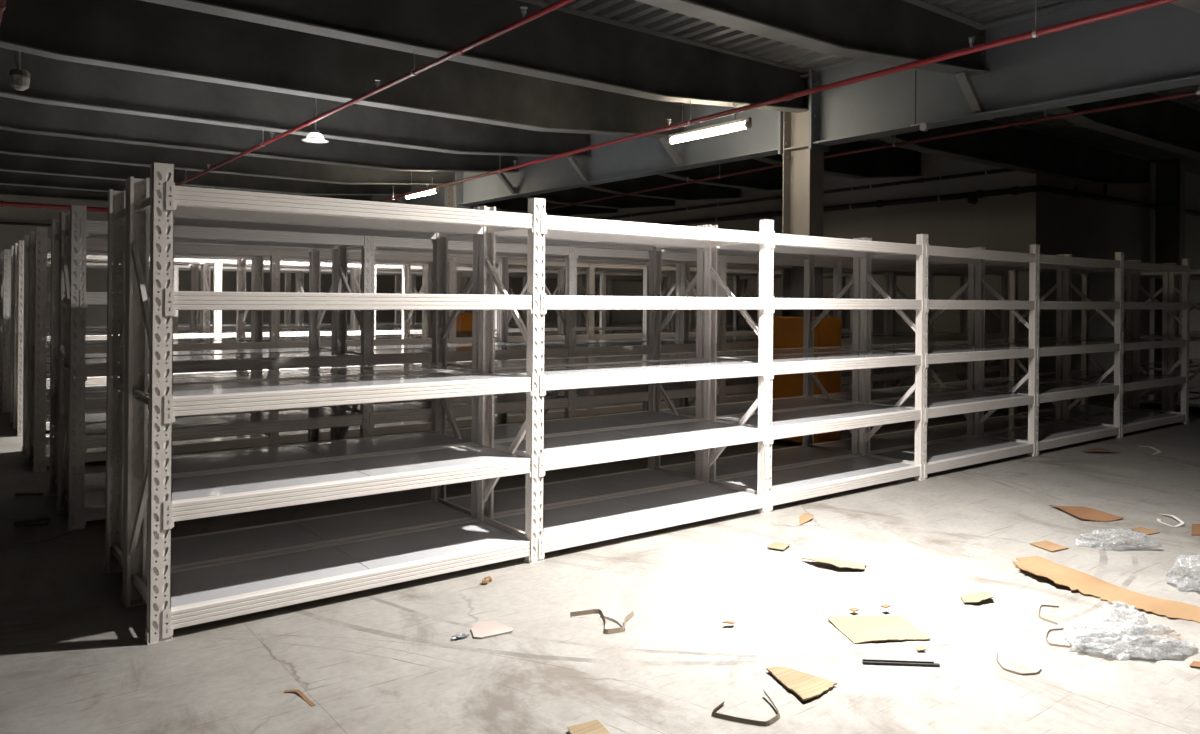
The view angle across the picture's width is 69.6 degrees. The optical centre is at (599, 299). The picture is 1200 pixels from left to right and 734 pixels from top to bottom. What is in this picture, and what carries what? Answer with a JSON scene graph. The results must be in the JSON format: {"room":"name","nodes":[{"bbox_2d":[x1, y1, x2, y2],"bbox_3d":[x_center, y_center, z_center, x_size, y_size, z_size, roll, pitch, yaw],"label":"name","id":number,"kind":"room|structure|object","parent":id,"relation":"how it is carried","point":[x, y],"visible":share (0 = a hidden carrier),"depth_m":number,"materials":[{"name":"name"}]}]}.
{"room":"warehouse","nodes":[
{"label":"warehouse","id":0,"kind":"room"},
{"bbox_2d":[0,195,472,357],"bbox_3d":[-8.567,-0.741,23.131,31.000,4.240,0.200,0,0,-37],"label":"wall","id":1,"kind":"structure","parent":0,"point":[96,278],"depth_m":20.57,"materials":[{"name":"paint"}]},
{"bbox_2d":[0,221,50,225],"bbox_3d":[-12.101,-1.700,20.107,21.300,0.160,0.081,0,0,-37],"label":"pipe","id":2,"kind":"object","parent":1,"relation":"attached to","point":[1,222],"visible":0.02,"depth_m":19.43,"materials":[{"name":"metal"}]},
{"bbox_2d":[0,358,1199,733],"bbox_3d":[0.132,1.526,11.732,31.000,0.150,28.500,0,0,-37],"label":"floor","id":3,"kind":"structure","parent":0,"point":[74,659],"depth_m":3.85,"materials":[{"name":"concrete"}]},
{"bbox_2d":[15,493,42,495],"bbox_3d":[-4.112,1.405,6.225,0.190,0.019,0.017,0,0,-5],"label":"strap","id":4,"kind":"object","parent":3,"relation":"on","point":[16,494],"visible":1,"depth_m":6.23,"materials":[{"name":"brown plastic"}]},
{"bbox_2d":[14,517,49,526],"bbox_3d":[-3.577,1.405,5.432,0.195,0.028,0.110,0,0,-24],"label":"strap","id":5,"kind":"object","parent":3,"relation":"on","point":[19,523],"visible":1,"depth_m":5.44,"materials":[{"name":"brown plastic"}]},
{"bbox_2d":[25,532,71,544],"bbox_3d":[-3.262,1.421,5.137,0.066,0.003,0.299,0,0,21],"label":"strap","id":6,"kind":"object","parent":3,"relation":"on","point":[68,532],"visible":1,"depth_m":5.11,"materials":[{"name":"brown plastic"}]},
{"bbox_2d":[283,689,314,705],"bbox_3d":[-1.080,1.436,3.126,0.183,0.008,0.040,0,0,37],"label":"strap","id":7,"kind":"object","parent":3,"relation":"on","point":[299,692],"visible":1,"depth_m":3.13,"materials":[{"name":"brown plastic"}]},
{"bbox_2d":[0,253,662,363],"bbox_3d":[-3.342,0.418,14.739,11.360,2.000,0.600,0,0,-37],"label":"shelving rack","id":8,"kind":"object","parent":3,"relation":"on","point":[287,313],"visible":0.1,"depth_m":13.83,"materials":[{"name":"metal"}]},
{"bbox_2d":[0,249,663,412],"bbox_3d":[-2.969,0.421,14.251,11.360,2.000,0.600,0,0,-37],"label":"shelving rack","id":9,"kind":"object","parent":3,"relation":"on","point":[5,259],"visible":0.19,"depth_m":11.75,"materials":[{"name":"metal"}]},
{"bbox_2d":[10,243,741,422],"bbox_3d":[-1.989,0.429,13.004,11.360,2.000,0.600,0,0,-37],"label":"shelving rack","id":10,"kind":"object","parent":3,"relation":"on","point":[194,269],"visible":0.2,"depth_m":10.93,"materials":[{"name":"metal"}]},
{"bbox_2d":[13,240,757,435],"bbox_3d":[-1.616,0.432,12.516,11.360,2.000,0.600,0,0,-37],"label":"shelving rack","id":11,"kind":"object","parent":3,"relation":"on","point":[206,263],"visible":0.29,"depth_m":10.40,"materials":[{"name":"metal"}]},
{"bbox_2d":[22,232,832,459],"bbox_3d":[-0.657,0.442,11.228,11.374,2.004,0.606,0,0,-37],"label":"shelving rack","id":12,"kind":"object","parent":3,"relation":"on","point":[241,315],"visible":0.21,"depth_m":9.19,"materials":[{"name":"metal"}]},
{"bbox_2d":[27,227,872,471],"bbox_3d":[-0.284,0.445,10.741,11.374,2.004,0.606,0,0,-37],"label":"shelving rack","id":13,"kind":"object","parent":3,"relation":"on","point":[40,402],"visible":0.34,"depth_m":8.29,"materials":[{"name":"metal"}]},
{"bbox_2d":[456,312,472,335],"bbox_3d":[-1.550,0.283,9.896,0.212,0.266,0.212,0,0,-37],"label":"box","id":14,"kind":"object","parent":13,"relation":"on","point":[464,319],"visible":0.74,"depth_m":9.80,"materials":[{"name":"brown cardboard"}]},
{"bbox_2d":[447,185,467,311],"bbox_3d":[-2.799,-0.629,16.905,0.400,4.110,0.540,0,0,-37],"label":"steel column","id":15,"kind":"structure","parent":3,"relation":"on","point":[451,188],"depth_m":16.99,"materials":[{"name":"metal"}]},
{"bbox_2d":[451,633,469,639],"bbox_3d":[-0.595,1.435,3.685,0.093,0.015,0.039,0,0,-37],"label":"clump","id":16,"kind":"object","parent":3,"relation":"on","point":[458,636],"visible":1,"depth_m":3.67,"materials":[{"name":"metal"}]},
{"bbox_2d":[482,576,491,583],"bbox_3d":[-0.577,1.426,4.403,0.037,0.034,0.075,0,0,14],"label":"brown wad","id":17,"kind":"object","parent":3,"relation":"on","point":[486,580],"visible":1,"depth_m":4.38,"materials":[{"name":"brown paper"}]},
{"bbox_2d":[471,620,512,638],"bbox_3d":[-0.494,1.440,3.775,0.185,0.008,0.180,0,0,-37],"label":"paper scrap","id":18,"kind":"object","parent":3,"relation":"on","point":[484,629],"visible":1,"depth_m":3.76,"materials":[{"name":"white paper"}]},
{"bbox_2d":[48,212,964,509],"bbox_3d":[0.696,0.453,9.493,11.374,2.004,0.611,0,0,-37],"label":"shelving rack","id":19,"kind":"object","parent":3,"relation":"on","point":[93,481],"visible":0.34,"depth_m":7.38,"materials":[{"name":"metal"}]},
{"bbox_2d":[57,205,1007,530],"bbox_3d":[1.069,0.456,9.005,11.374,2.004,0.611,0,0,-37],"label":"shelving rack","id":20,"kind":"object","parent":3,"relation":"on","point":[82,506],"visible":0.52,"depth_m":6.59,"materials":[{"name":"metal"}]},
{"bbox_2d":[567,720,609,733],"bbox_3d":[-0.039,1.440,2.869,0.133,0.012,0.121,0,0,-24],"label":"scrap","id":21,"kind":"object","parent":3,"relation":"on","point":[591,727],"visible":1,"depth_m":2.89,"materials":[{"name":"beige wood"}]},
{"bbox_2d":[570,609,633,633],"bbox_3d":[0.022,1.430,3.847,0.295,0.038,0.217,0,0,-6],"label":"strap","id":22,"kind":"object","parent":3,"relation":"on","point":[592,611],"visible":1,"depth_m":3.91,"materials":[{"name":"brown plastic"}]},
{"bbox_2d":[600,616,624,630],"bbox_3d":[0.059,1.439,3.857,0.013,0.021,0.201,0,0,-33],"label":"strap","id":23,"kind":"object","parent":3,"relation":"on","point":[606,618],"visible":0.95,"depth_m":3.86,"materials":[{"name":"white plastic"}]},
{"bbox_2d":[103,178,1132,602],"bbox_3d":[2.092,0.465,7.766,11.374,2.004,0.611,0,0,-37],"label":"shelving rack","id":24,"kind":"object","parent":3,"relation":"on","point":[189,551],"visible":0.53,"depth_m":5.70,"materials":[{"name":"metal"}]},
{"bbox_2d":[123,162,1189,644],"bbox_3d":[2.465,0.468,7.278,11.374,2.004,0.611,0,0,-37],"label":"shelving rack","id":25,"kind":"object","parent":3,"relation":"on","point":[185,597],"visible":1,"depth_m":4.89,"materials":[{"name":"metal"}]},
{"bbox_2d":[722,621,734,623],"bbox_3d":[0.573,1.435,3.837,0.067,0.014,0.031,0,0,-11],"label":"scrap","id":26,"kind":"object","parent":3,"relation":"on","point":[728,622],"visible":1,"depth_m":3.83,"materials":[{"name":"brown cardboard"}]},
{"bbox_2d":[711,689,779,726],"bbox_3d":[0.533,1.439,3.039,0.264,0.028,0.203,0,0,-37],"label":"strap","id":27,"kind":"object","parent":3,"relation":"on","point":[714,714],"visible":1,"depth_m":2.97,"materials":[{"name":"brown plastic"}]},
{"bbox_2d":[767,542,790,549],"bbox_3d":[1.050,1.445,5.069,0.098,0.007,0.132,0,0,30],"label":"scrap","id":28,"kind":"object","parent":3,"relation":"on","point":[775,545],"visible":1,"depth_m":5.06,"materials":[{"name":"brown cardboard"}]},
{"bbox_2d":[766,667,836,700],"bbox_3d":[0.739,1.444,3.273,0.215,0.013,0.265,0,0,-37],"label":"cardboard","id":29,"kind":"object","parent":3,"relation":"on","point":[806,686],"visible":1,"depth_m":3.26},
{"bbox_2d":[782,69,823,316],"bbox_3d":[2.377,-0.586,10.137,0.400,4.110,0.540,0,0,-37],"label":"steel column","id":30,"kind":"structure","parent":3,"relation":"on","point":[803,167],"depth_m":10.16,"materials":[{"name":"metal"}]},
{"bbox_2d":[799,513,813,524],"bbox_3d":[1.353,1.447,5.700,0.085,0.025,0.272,0,0,34],"label":"scrap","id":31,"kind":"object","parent":3,"relation":"on","point":[805,517],"visible":1,"depth_m":5.69,"materials":[{"name":"brown cardboard"}]},
{"bbox_2d":[773,316,841,443],"bbox_3d":[2.032,0.823,8.762,0.372,1.286,0.732,0,0,-37],"label":"box","id":32,"kind":"object","parent":3,"relation":"on","point":[787,331],"visible":0.3,"depth_m":8.56,"materials":[{"name":"brown cardboard"}]},
{"bbox_2d":[801,558,866,569],"bbox_3d":[1.268,1.435,4.703,0.356,0.030,0.157,0,0,16],"label":"sheet","id":33,"kind":"object","parent":3,"relation":"on","point":[836,562],"visible":1,"depth_m":4.68,"materials":[{"name":"beige cardboard"}]},
{"bbox_2d":[827,615,930,643],"bbox_3d":[1.229,1.452,3.821,0.362,0.014,0.298,0,0,-8],"label":"cardboard sheet","id":34,"kind":"object","parent":3,"relation":"on","point":[858,629],"visible":1,"depth_m":3.81,"materials":[{"name":"beige cardboard"}]},
{"bbox_2d":[862,659,939,666],"bbox_3d":[1.201,1.451,3.447,0.300,0.016,0.014,0,0,4],"label":"strip","id":35,"kind":"object","parent":3,"relation":"on","point":[864,661],"visible":1,"depth_m":3.44,"materials":[{"name":"plastic"}]},
{"bbox_2d":[916,646,925,650],"bbox_3d":[1.331,1.451,3.591,0.036,0.008,0.036,0,0,-4],"label":"scrap","id":36,"kind":"object","parent":3,"relation":"on","point":[921,648],"visible":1,"depth_m":3.58,"materials":[{"name":"beige cardboard"}]},
{"bbox_2d":[960,591,993,602],"bbox_3d":[1.833,1.447,4.193,0.189,0.022,0.116,0,0,-12],"label":"scrap","id":37,"kind":"object","parent":3,"relation":"on","point":[977,597],"visible":1,"depth_m":4.19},
{"bbox_2d":[996,651,1041,675],"bbox_3d":[1.647,1.458,3.450,0.141,0.008,0.202,0,0,-37],"label":"strap","id":38,"kind":"object","parent":3,"relation":"on","point":[998,662],"visible":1,"depth_m":3.38,"materials":[{"name":"brown plastic"}]},
{"bbox_2d":[1038,605,1058,624],"bbox_3d":[2.089,1.462,4.021,0.082,0.008,0.254,0,0,29],"label":"strap","id":39,"kind":"object","parent":3,"relation":"on","point":[1041,605],"visible":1,"depth_m":3.97,"materials":[{"name":"brown plastic"}]},
{"bbox_2d":[1030,540,1067,551],"bbox_3d":[2.671,1.466,5.138,0.157,0.008,0.208,0,0,-17],"label":"scrap","id":40,"kind":"object","parent":3,"relation":"on","point":[1047,545],"visible":1,"depth_m":5.12,"materials":[{"name":"brown cardboard"}]},
{"bbox_2d":[1045,628,1085,648],"bbox_3d":[1.996,1.459,3.737,0.141,0.013,0.241,0,0,17],"label":"strap","id":41,"kind":"object","parent":3,"relation":"on","point":[1047,641],"visible":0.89,"depth_m":3.65,"materials":[{"name":"brown plastic"}]},
{"bbox_2d":[1049,505,1123,521],"bbox_3d":[3.357,1.464,5.939,0.314,0.024,0.416,0,0,-1],"label":"sheet","id":42,"kind":"object","parent":3,"relation":"on","point":[1086,513],"visible":1,"depth_m":5.89,"materials":[{"name":"brown cardboard"}]},
{"bbox_2d":[1083,448,1120,452],"bbox_3d":[4.871,1.469,8.358,0.367,0.040,0.121,0,0,5],"label":"scrap","id":43,"kind":"object","parent":3,"relation":"on","point":[1094,449],"visible":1,"depth_m":8.36,"materials":[{"name":"brown cardboard"}]},
{"bbox_2d":[1013,556,1199,622],"bbox_3d":[2.528,1.450,4.332,0.350,0.038,1.063,0,0,-26],"label":"sheet","id":44,"kind":"object","parent":3,"relation":"on","point":[1086,584],"visible":0.98,"depth_m":4.32,"materials":[{"name":"brown cardboard"}]},
{"bbox_2d":[1074,528,1161,549],"bbox_3d":[3.075,1.418,5.139,0.477,0.110,0.195,0,0,6],"label":"plastic bag","id":45,"kind":"object","parent":3,"relation":"on","point":[1087,538],"visible":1,"depth_m":5.11,"materials":[{"name":"clear plastic"}]},
{"bbox_2d":[1063,601,1195,659],"bbox_3d":[2.215,1.397,3.660,0.508,0.139,0.429,0,0,-37],"label":"plastic bag","id":46,"kind":"object","parent":3,"relation":"on","point":[1127,628],"visible":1,"depth_m":3.64,"materials":[{"name":"plastic"}]},
{"bbox_2d":[1131,527,1159,534],"bbox_3d":[3.459,1.471,5.491,0.122,0.010,0.125,0,0,-28],"label":"scrap","id":47,"kind":"object","parent":3,"relation":"on","point":[1139,529],"visible":1,"depth_m":5.49,"materials":[{"name":"brown cardboard"}]},
{"bbox_2d":[1138,445,1160,453],"bbox_3d":[5.459,1.488,8.550,0.133,0.013,0.542,0,0,18],"label":"strap","id":48,"kind":"object","parent":3,"relation":"on","point":[1157,450],"visible":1,"depth_m":8.56,"materials":[{"name":"white plastic"}]},
{"bbox_2d":[1123,263,1199,410],"bbox_3d":[8.979,0.521,13.033,3.854,2.004,0.606,0,0,-37],"label":"shelving rack","id":49,"kind":"object","parent":3,"relation":"on","point":[1159,398],"visible":0.26,"depth_m":11.99,"materials":[{"name":"metal"}]},
{"bbox_2d":[1149,630,1183,642],"bbox_3d":[2.466,1.463,3.760,0.112,0.011,0.141,0,0,14],"label":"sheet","id":50,"kind":"object","parent":3,"relation":"on","point":[1149,630],"visible":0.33,"depth_m":3.74,"materials":[{"name":"plastic"}]},
{"bbox_2d":[1157,514,1183,526],"bbox_3d":[3.796,1.470,5.786,0.142,0.021,0.367,0,0,12],"label":"strap","id":51,"kind":"object","parent":3,"relation":"on","point":[1175,517],"visible":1,"depth_m":5.73,"materials":[{"name":"white plastic"}]},
{"bbox_2d":[1154,158,1189,382],"bbox_3d":[10.520,-0.519,15.950,0.400,4.110,0.540,0,0,-37],"label":"steel column","id":52,"kind":"structure","parent":3,"relation":"on","point":[1170,174],"depth_m":15.96,"materials":[{"name":"metal"}]},
{"bbox_2d":[1164,554,1199,591],"bbox_3d":[3.095,1.397,4.439,0.395,0.153,0.289,0,0,-38],"label":"plastic bag","id":53,"kind":"object","parent":3,"relation":"on","point":[1192,573],"visible":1,"depth_m":4.43,"materials":[{"name":"plastic"}]},
{"bbox_2d":[1168,263,1199,411],"bbox_3d":[9.351,0.525,12.545,3.854,2.004,0.606,0,0,-37],"label":"shelving rack","id":54,"kind":"object","parent":3,"relation":"on","point":[1172,405],"visible":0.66,"depth_m":11.60,"materials":[{"name":"metal"}]},
{"bbox_2d":[1190,661,1199,667],"bbox_3d":[2.405,1.464,3.462,0.066,0.006,0.085,0,0,37],"label":"scrap","id":55,"kind":"object","parent":3,"relation":"on","point":[1196,664],"visible":1,"depth_m":3.46,"materials":[{"name":"brown cardboard"}]},
{"bbox_2d":[1191,524,1199,534],"bbox_3d":[3.870,1.470,5.507,0.163,0.020,0.340,0,0,35],"label":"sheet","id":56,"kind":"object","parent":3,"relation":"on","point":[1195,530],"visible":1,"depth_m":5.52,"materials":[{"name":"brown cardboard"}]},
{"bbox_2d":[512,152,1042,383],"bbox_3d":[1.814,-0.596,20.339,0.200,4.120,16.850,0,0,-37],"label":"wall","id":57,"kind":"structure","parent":0,"point":[1008,223],"depth_m":15.19,"materials":[{"name":"paint"}]},
{"bbox_2d":[540,0,1199,174],"bbox_3d":[0.167,-2.729,11.732,31.000,0.120,28.500,0,0,-37],"label":"ceiling","id":58,"kind":"structure","parent":0,"point":[627,11],"depth_m":8.78,"materials":[{"name":"metal"}]},
{"bbox_2d":[0,0,5,24],"bbox_3d":[-2.066,-2.299,3.241,0.054,0.777,7.720,0,0,-37],"label":"pipe","id":59,"kind":"object","parent":58,"relation":"hanging from","point":[2,2],"visible":1,"depth_m":5.72,"materials":[{"name":"red metal"}]},
{"bbox_2d":[0,185,107,201],"bbox_3d":[-10.423,-2.439,19.057,9.480,0.632,0.200,0,0,-37],"label":"ceiling beam","id":60,"kind":"structure","parent":58,"relation":"attached to","point":[5,190],"depth_m":18.21,"materials":[{"name":"grey metal"}]},
{"bbox_2d":[0,198,107,211],"bbox_3d":[-13.138,-2.344,17.107,15.400,0.870,0.135,0,0,-37],"label":"pipe","id":61,"kind":"object","parent":58,"relation":"hanging from","point":[2,203],"visible":0.34,"depth_m":18.18,"materials":[{"name":"metal"}]},
{"bbox_2d":[0,171,371,200],"bbox_3d":[-9.129,-2.428,17.365,9.480,0.632,0.200,0,0,-37],"label":"ceiling beam","id":62,"kind":"structure","parent":58,"relation":"attached to","point":[6,178],"depth_m":16.59,"materials":[{"name":"grey metal"}]},
{"bbox_2d":[0,153,410,194],"bbox_3d":[-7.835,-2.417,15.673,9.480,0.632,0.200,0,0,-37],"label":"ceiling beam","id":63,"kind":"structure","parent":58,"relation":"attached to","point":[9,163],"depth_m":15.94,"materials":[{"name":"grey metal"}]},
{"bbox_2d":[0,129,454,184],"bbox_3d":[-6.541,-2.407,13.981,9.480,0.632,0.200,0,0,-37],"label":"ceiling beam","id":64,"kind":"structure","parent":58,"relation":"attached to","point":[12,143],"depth_m":14.00,"materials":[{"name":"grey metal"}]},
{"bbox_2d":[0,96,518,172],"bbox_3d":[-5.247,-2.396,12.290,9.480,0.632,0.200,0,0,-37],"label":"ceiling beam","id":65,"kind":"structure","parent":58,"relation":"attached to","point":[20,116],"depth_m":12.18,"materials":[{"name":"grey metal"}]},
{"bbox_2d":[0,47,591,157],"bbox_3d":[-3.953,-2.385,10.598,9.480,0.632,0.200,0,0,-37],"label":"ceiling beam","id":66,"kind":"structure","parent":58,"relation":"attached to","point":[52,81],"depth_m":10.41,"materials":[{"name":"grey metal"}]},
{"bbox_2d":[302,98,328,142],"bbox_3d":[-3.317,-2.268,10.078,0.309,0.840,0.309,0,0,-37],"label":"pendant lamp","id":67,"kind":"object","parent":58,"relation":"hanging from","point":[314,136],"visible":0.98,"depth_m":10.05,"materials":[{"name":"metal"}]},
{"bbox_2d":[0,0,683,137],"bbox_3d":[-2.659,-2.375,8.906,9.480,0.632,0.200,0,0,-37],"label":"ceiling beam","id":68,"kind":"structure","parent":58,"relation":"attached to","point":[132,35],"depth_m":8.64,"materials":[{"name":"grey metal"}]},
{"bbox_2d":[9,50,29,90],"bbox_3d":[-4.856,-1.916,7.228,0.149,0.330,0.147,0,0,-37],"label":"pendant lamp","id":69,"kind":"object","parent":68,"relation":"hanging from","point":[19,79],"visible":1,"depth_m":7.18,"materials":[{"name":"plastic"}]},
{"bbox_2d":[372,185,446,206],"bbox_3d":[-5.387,-2.248,20.273,0.820,0.926,8.090,0,0,-37],"label":"girder","id":70,"kind":"object","parent":58,"relation":"attached to","point":[439,199],"visible":0.23,"depth_m":18.08,"materials":[{"name":"grey metal"}]},
{"bbox_2d":[405,178,438,198],"bbox_3d":[-3.213,-2.268,15.571,0.076,0.818,1.293,0,0,-37],"label":"tube light","id":71,"kind":"object","parent":58,"relation":"hanging from","point":[433,191],"visible":0.75,"depth_m":15.48,"materials":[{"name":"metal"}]},
{"bbox_2d":[406,189,434,198],"bbox_3d":[-3.216,-1.897,15.571,0.072,0.072,1.180,0,0,-37],"label":"diffuser","id":72,"kind":"object","parent":71,"relation":"attached to","point":[429,192],"depth_m":15.52,"materials":[{"name":"white plastic"}]},
{"bbox_2d":[140,0,809,112],"bbox_3d":[-1.365,-2.364,7.214,9.480,0.632,0.200,0,0,-37],"label":"ceiling beam","id":73,"kind":"structure","parent":58,"relation":"attached to","point":[563,44],"depth_m":7.89,"materials":[{"name":"grey metal"}]},
{"bbox_2d":[175,0,574,185],"bbox_3d":[-2.645,-1.956,8.579,0.064,0.223,25.901,0,0,-37],"label":"pipe","id":74,"kind":"object","parent":73,"relation":"hanging from","point":[460,50],"visible":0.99,"depth_m":7.07,"materials":[{"name":"red metal"}]},
{"bbox_2d":[375,0,1178,201],"bbox_3d":[1.298,-1.939,8.447,0.081,0.262,20.535,0,0,-34],"label":"pipe","id":75,"kind":"object","parent":73,"relation":"hanging from","point":[1035,33],"visible":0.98,"depth_m":7.05,"materials":[{"name":"red metal"}]},
{"bbox_2d":[471,206,569,216],"bbox_3d":[-3.098,-2.378,21.978,5.626,0.632,0.200,0,0,-37],"label":"ceiling beam","id":76,"kind":"structure","parent":58,"relation":"attached to","point":[471,206],"depth_m":22.64,"materials":[{"name":"grey metal"}]},
{"bbox_2d":[471,197,617,215],"bbox_3d":[-1.804,-2.368,20.286,5.626,0.632,0.200,0,0,-37],"label":"ceiling beam","id":77,"kind":"structure","parent":58,"relation":"attached to","point":[520,204],"depth_m":20.75,"materials":[{"name":"grey metal"}]},
{"bbox_2d":[522,187,675,208],"bbox_3d":[-0.510,-2.357,18.594,5.626,0.632,0.200,0,0,-37],"label":"ceiling beam","id":78,"kind":"structure","parent":58,"relation":"attached to","point":[569,196],"depth_m":18.95,"materials":[{"name":"grey metal"}]},
{"bbox_2d":[455,103,782,208],"bbox_3d":[-0.214,-2.205,13.509,0.820,0.926,8.100,0,0,-37],"label":"girder","id":79,"kind":"object","parent":58,"relation":"attached to","point":[642,156],"visible":0.56,"depth_m":12.57,"materials":[{"name":"grey metal"}]},
{"bbox_2d":[584,175,741,200],"bbox_3d":[0.784,-2.346,16.902,5.626,0.632,0.200,0,0,-37],"label":"ceiling beam","id":80,"kind":"structure","parent":58,"relation":"attached to","point":[692,191],"depth_m":17.33,"materials":[{"name":"grey metal"}]},
{"bbox_2d":[668,103,751,143],"bbox_3d":[1.209,-2.232,9.674,0.076,0.818,1.293,0,0,-37],"label":"tube light","id":81,"kind":"object","parent":58,"relation":"hanging from","point":[745,123],"visible":0.94,"depth_m":9.60,"materials":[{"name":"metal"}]},
{"bbox_2d":[670,122,745,143],"bbox_3d":[1.206,-1.861,9.674,0.072,0.072,1.180,0,0,-37],"label":"diffuser","id":82,"kind":"object","parent":81,"relation":"attached to","point":[726,127],"depth_m":9.65,"materials":[{"name":"white plastic"}]},
{"bbox_2d":[657,159,782,190],"bbox_3d":[2.078,-2.336,15.210,5.626,0.632,0.200,0,0,-37],"label":"ceiling beam","id":83,"kind":"structure","parent":58,"relation":"attached to","point":[771,179],"depth_m":15.54,"materials":[{"name":"grey metal"}]},
{"bbox_2d":[598,168,1015,219],"bbox_3d":[1.798,-2.331,20.032,0.081,0.650,16.300,0,0,-37],"label":"pipe","id":84,"kind":"object","parent":58,"relation":"hanging from","point":[919,180],"visible":0.62,"depth_m":16.17,"materials":[{"name":"metal"}]},
{"bbox_2d":[633,0,989,76],"bbox_3d":[-0.071,-2.353,5.522,9.480,0.632,0.200,0,0,-37],"label":"ceiling beam","id":85,"kind":"structure","parent":58,"relation":"attached to","point":[893,32],"depth_m":7.23,"materials":[{"name":"grey metal"}]},
{"bbox_2d":[753,139,922,178],"bbox_3d":[3.372,-2.325,13.519,5.626,0.632,0.200,0,0,-37],"label":"ceiling beam","id":86,"kind":"structure","parent":58,"relation":"attached to","point":[891,162],"depth_m":14.34,"materials":[{"name":"grey metal"}]},
{"bbox_2d":[524,84,1199,213],"bbox_3d":[1.039,-2.192,14.308,0.321,0.940,24.618,0,0,-32],"label":"pipe","id":87,"kind":"object","parent":58,"relation":"hanging from","point":[1192,93],"visible":0.73,"depth_m":9.53,"materials":[{"name":"red metal"}]},
{"bbox_2d":[654,156,1199,224],"bbox_3d":[5.268,-2.108,22.530,8.770,1.039,16.550,0,0,-37],"label":"pipe","id":88,"kind":"object","parent":58,"relation":"hanging from","point":[1016,190],"visible":0.59,"depth_m":15.04,"materials":[{"name":"metal"}]},
{"bbox_2d":[809,0,1199,151],"bbox_3d":[4.962,-2.163,6.742,0.820,0.926,8.100,0,0,-37],"label":"girder","id":89,"kind":"object","parent":58,"relation":"attached to","point":[1157,48],"visible":0.91,"depth_m":8.02,"materials":[{"name":"grey metal"}]},
{"bbox_2d":[910,71,928,130],"bbox_3d":[3.233,-2.010,8.737,0.040,0.629,0.190,0,0,-37],"label":"security camera","id":90,"kind":"object","parent":89,"relation":"hanging from","point":[923,126],"visible":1,"depth_m":8.74,"materials":[{"name":"paint"}]},
{"bbox_2d":[877,118,1152,184],"bbox_3d":[6.276,-2.301,13.058,9.680,0.632,0.200,0,0,-37],"label":"ceiling beam","id":91,"kind":"structure","parent":58,"relation":"attached to","point":[1018,148],"depth_m":13.35,"materials":[{"name":"grey metal"}]},
{"bbox_2d":[1047,91,1199,159],"bbox_3d":[7.570,-2.290,11.366,9.680,0.632,0.200,0,0,-37],"label":"ceiling beam","id":92,"kind":"structure","parent":58,"relation":"attached to","point":[1173,125],"depth_m":10.85,"materials":[{"name":"grey metal"}]},
{"bbox_2d":[1171,0,1199,12],"bbox_3d":[1.223,-2.343,3.830,9.480,0.632,0.200,0,0,-37],"label":"ceiling beam","id":93,"kind":"structure","parent":58,"relation":"attached to","point":[1193,5],"depth_m":6.17,"materials":[{"name":"grey metal"}]},
{"bbox_2d":[1041,162,1199,375],"bbox_3d":[10.465,-0.524,16.475,8.850,4.120,0.200,0,0,-37],"label":"wall","id":94,"kind":"structure","parent":0,"point":[1076,226],"depth_m":15.10,"materials":[{"name":"paint"}]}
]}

